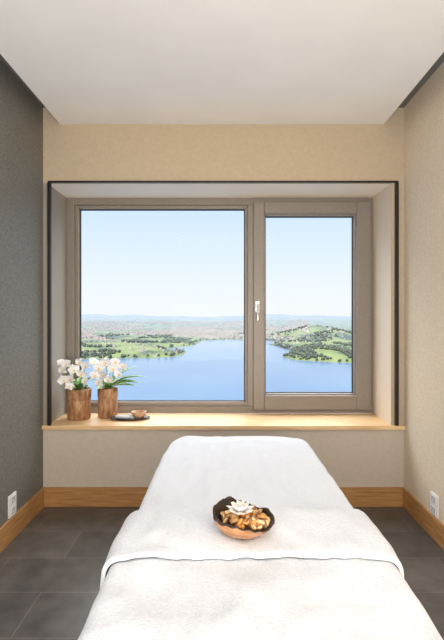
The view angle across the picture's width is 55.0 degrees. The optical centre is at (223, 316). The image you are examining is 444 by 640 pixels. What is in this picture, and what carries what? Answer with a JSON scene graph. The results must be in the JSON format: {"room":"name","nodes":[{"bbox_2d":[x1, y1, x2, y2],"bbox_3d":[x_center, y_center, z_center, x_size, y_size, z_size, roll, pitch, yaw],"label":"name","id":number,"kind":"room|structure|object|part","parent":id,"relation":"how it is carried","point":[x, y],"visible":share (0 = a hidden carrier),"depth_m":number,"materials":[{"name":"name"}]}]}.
{"room":"spa","nodes":[
{"label":"spa","id":0,"kind":"room"},
{"bbox_2d":[0,58,42,526],"bbox_3d":[-1.400,-0.125,0.910,0.120,3.050,5.620,0,0,0],"label":"wall","id":1,"kind":"structure","parent":0,"point":[21,114],"depth_m":2.82,"materials":[{"name":"grey paint"}]},
{"bbox_2d":[8,491,16,518],"bbox_3d":[-1.332,1.183,2.690,0.016,0.137,0.090,0,0,0],"label":"power socket","id":2,"kind":"object","parent":1,"relation":"attached to","point":[12,499],"visible":1,"depth_m":2.67,"materials":[{"name":"white plastic"}]},
{"bbox_2d":[0,488,43,552],"bbox_3d":[-1.333,1.329,0.623,0.015,0.142,5.045,0,0,0],"label":"baseboard","id":3,"kind":"structure","parent":1,"relation":"attached to","point":[13,526],"depth_m":2.78,"materials":[{"name":"brown wood"}]},
{"bbox_2d":[0,0,443,123],"bbox_3d":[-0.004,-1.599,0.850,2.912,0.342,5.740,0,0,0],"label":"ceiling","id":4,"kind":"structure","parent":0,"point":[83,61],"depth_m":2.34,"materials":[{"name":"paint"}]},
{"bbox_2d":[0,507,443,639],"bbox_3d":[-0.004,1.460,0.850,2.912,0.120,5.740,0,0,0],"label":"floor","id":5,"kind":"structure","parent":0,"point":[50,572],"depth_m":2.41,"materials":[{"name":"tile"}]},
{"bbox_2d":[78,436,442,639],"bbox_3d":[0.080,1.025,1.468,0.920,0.750,2.146,0,0,0],"label":"massage table","id":6,"kind":"object","parent":5,"relation":"on","point":[323,570],"visible":0.95,"depth_m":1.19,"materials":[{"name":"white fabric"}]},
{"bbox_2d":[213,496,274,538],"bbox_3d":[0.060,0.610,1.300,0.189,0.088,0.172,0,0,0],"label":"bowl","id":7,"kind":"object","parent":6,"relation":"on","point":[239,519],"visible":1,"depth_m":1.28,"materials":[{"name":"brown wood"}]},
{"bbox_2d":[227,500,253,514],"bbox_3d":[0.050,0.583,1.297,0.087,0.034,0.085,0,0,0],"label":"flower","id":8,"kind":"object","parent":7,"relation":"on","point":[240,507],"depth_m":1.30,"materials":[{"name":"white plant"}]},
{"bbox_2d":[78,505,442,639],"bbox_3d":[0.080,0.843,0.955,0.908,0.385,1.109,0,0,0],"label":"blanket","id":9,"kind":"object","parent":6,"relation":"on","point":[326,572],"depth_m":1.09,"materials":[{"name":"white fabric"}]},
{"bbox_2d":[43,108,403,486],"bbox_3d":[-0.004,-0.125,3.440,2.672,3.050,0.560,0,0,0],"label":"wall","id":10,"kind":"structure","parent":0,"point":[71,152],"depth_m":3.16,"materials":[{"name":"beige paint"}]},
{"bbox_2d":[66,198,372,412],"bbox_3d":[-0.037,-0.096,3.595,2.551,1.792,0.090,0,0,0],"label":"window","id":11,"kind":"structure","parent":10,"relation":"attached to","point":[70,202],"depth_m":3.55,"materials":[{"name":"brown metal"}]},
{"bbox_2d":[75,205,246,405],"bbox_3d":[-0.525,-0.095,3.598,1.440,1.680,0.065,0,0,0],"label":"bead","id":12,"kind":"object","parent":11,"relation":"attached to","point":[77,207],"visible":0.7,"depth_m":3.56,"materials":[{"name":"brown metal"}]},
{"bbox_2d":[80,209,352,400],"bbox_3d":[-0.065,-0.098,3.598,2.296,1.615,0.025,0,0,0],"label":"glazing gaskets","id":13,"kind":"object","parent":11,"relation":"attached to","point":[80,209],"visible":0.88,"depth_m":3.59,"materials":[{"name":"black rubber"}]},
{"bbox_2d":[47,181,398,425],"bbox_3d":[-0.007,-0.102,3.147,2.586,1.805,0.025,0,0,0],"label":"window trim","id":14,"kind":"structure","parent":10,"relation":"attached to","point":[49,183],"depth_m":3.13,"materials":[{"name":"black metal"}]},
{"bbox_2d":[42,413,404,429],"bbox_3d":[-0.004,0.815,3.342,2.672,0.030,0.415,0,0,0],"label":"window sill","id":15,"kind":"structure","parent":10,"relation":"attached to","point":[156,421],"depth_m":3.21,"materials":[{"name":"brown wood"}]},
{"bbox_2d":[57,358,91,420],"bbox_3d":[-1.162,0.558,3.365,0.274,0.483,0.268,0,0,0],"label":"potted orchid","id":16,"kind":"object","parent":15,"relation":"on","point":[78,396],"visible":0.99,"depth_m":3.30,"materials":[{"name":"brown wood"}]},
{"bbox_3d":[-1.146,0.682,3.374,0.188,0.235,0.186,0,0,0],"label":"pot","id":17,"kind":"part","parent":16,"relation":"part of","materials":[{"name":"brown wood"}]},
{"bbox_2d":[89,357,146,418],"bbox_3d":[-0.839,0.555,3.412,0.465,0.490,0.238,0,0,-13],"label":"potted orchid","id":18,"kind":"object","parent":15,"relation":"on","point":[108,393],"visible":1,"depth_m":3.35,"materials":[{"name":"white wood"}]},
{"bbox_3d":[-0.935,0.684,3.431,0.159,0.232,0.160,0,0,0],"label":"pot","id":19,"kind":"part","parent":18,"relation":"part of","materials":[{"name":"brown wood"}]},
{"bbox_2d":[110,410,149,420],"bbox_3d":[-0.735,0.771,3.350,0.308,0.058,0.163,0,0,0],"label":"serving tray","id":20,"kind":"object","parent":15,"relation":"on","point":[136,414],"visible":1,"depth_m":3.33,"materials":[{"name":"ceramic"}]},
{"bbox_2d":[131,410,146,418],"bbox_3d":[-0.670,0.768,3.360,0.120,0.051,0.120,0,0,0],"label":"bowl","id":21,"kind":"object","parent":20,"relation":"on","point":[136,414],"depth_m":3.33,"materials":[{"name":"brown wood"}]},
{"bbox_2d":[43,487,403,506],"bbox_3d":[-0.004,1.329,3.152,2.672,0.142,0.015,0,0,0],"label":"baseboard","id":22,"kind":"structure","parent":10,"relation":"attached to","point":[53,496],"depth_m":3.15,"materials":[{"name":"brown wood"}]},
{"bbox_3d":[0.275,-0.050,3.488,0.032,0.160,0.064,0,0,0],"label":"handle","id":23,"kind":"part","parent":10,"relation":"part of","materials":[{"name":"silver metal"}]},
{"bbox_3d":[0.728,-0.092,3.565,0.970,1.720,0.090,0,0,0],"label":"opening sash","id":24,"kind":"part","parent":10,"relation":"part of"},
{"bbox_2d":[404,62,443,523],"bbox_3d":[1.392,-0.125,0.910,0.120,3.050,5.620,0,0,0],"label":"wall","id":25,"kind":"structure","parent":0,"point":[424,113],"depth_m":2.82,"materials":[{"name":"beige paint"}]},
{"bbox_2d":[403,488,443,549],"bbox_3d":[1.325,1.329,0.623,0.015,0.142,5.045,0,0,0],"label":"baseboard","id":26,"kind":"structure","parent":25,"relation":"attached to","point":[421,514],"depth_m":2.80,"materials":[{"name":"brown wood"}]},
{"bbox_2d":[430,491,438,518],"bbox_3d":[1.324,1.183,2.690,0.016,0.137,0.090,0,0,0],"label":"power socket","id":27,"kind":"object","parent":25,"relation":"attached to","point":[434,499],"visible":1,"depth_m":2.67,"materials":[{"name":"white plastic"}]},
{"label":"outside","id":28,"kind":"structure","parent":0,"visible":0},
{"bbox_2d":[81,314,350,399],"bbox_3d":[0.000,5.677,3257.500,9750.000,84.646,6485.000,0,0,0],"label":"landscape","id":29,"kind":"structure","parent":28,"point":[180,357],"depth_m":490.84,"materials":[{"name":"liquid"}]}
]}

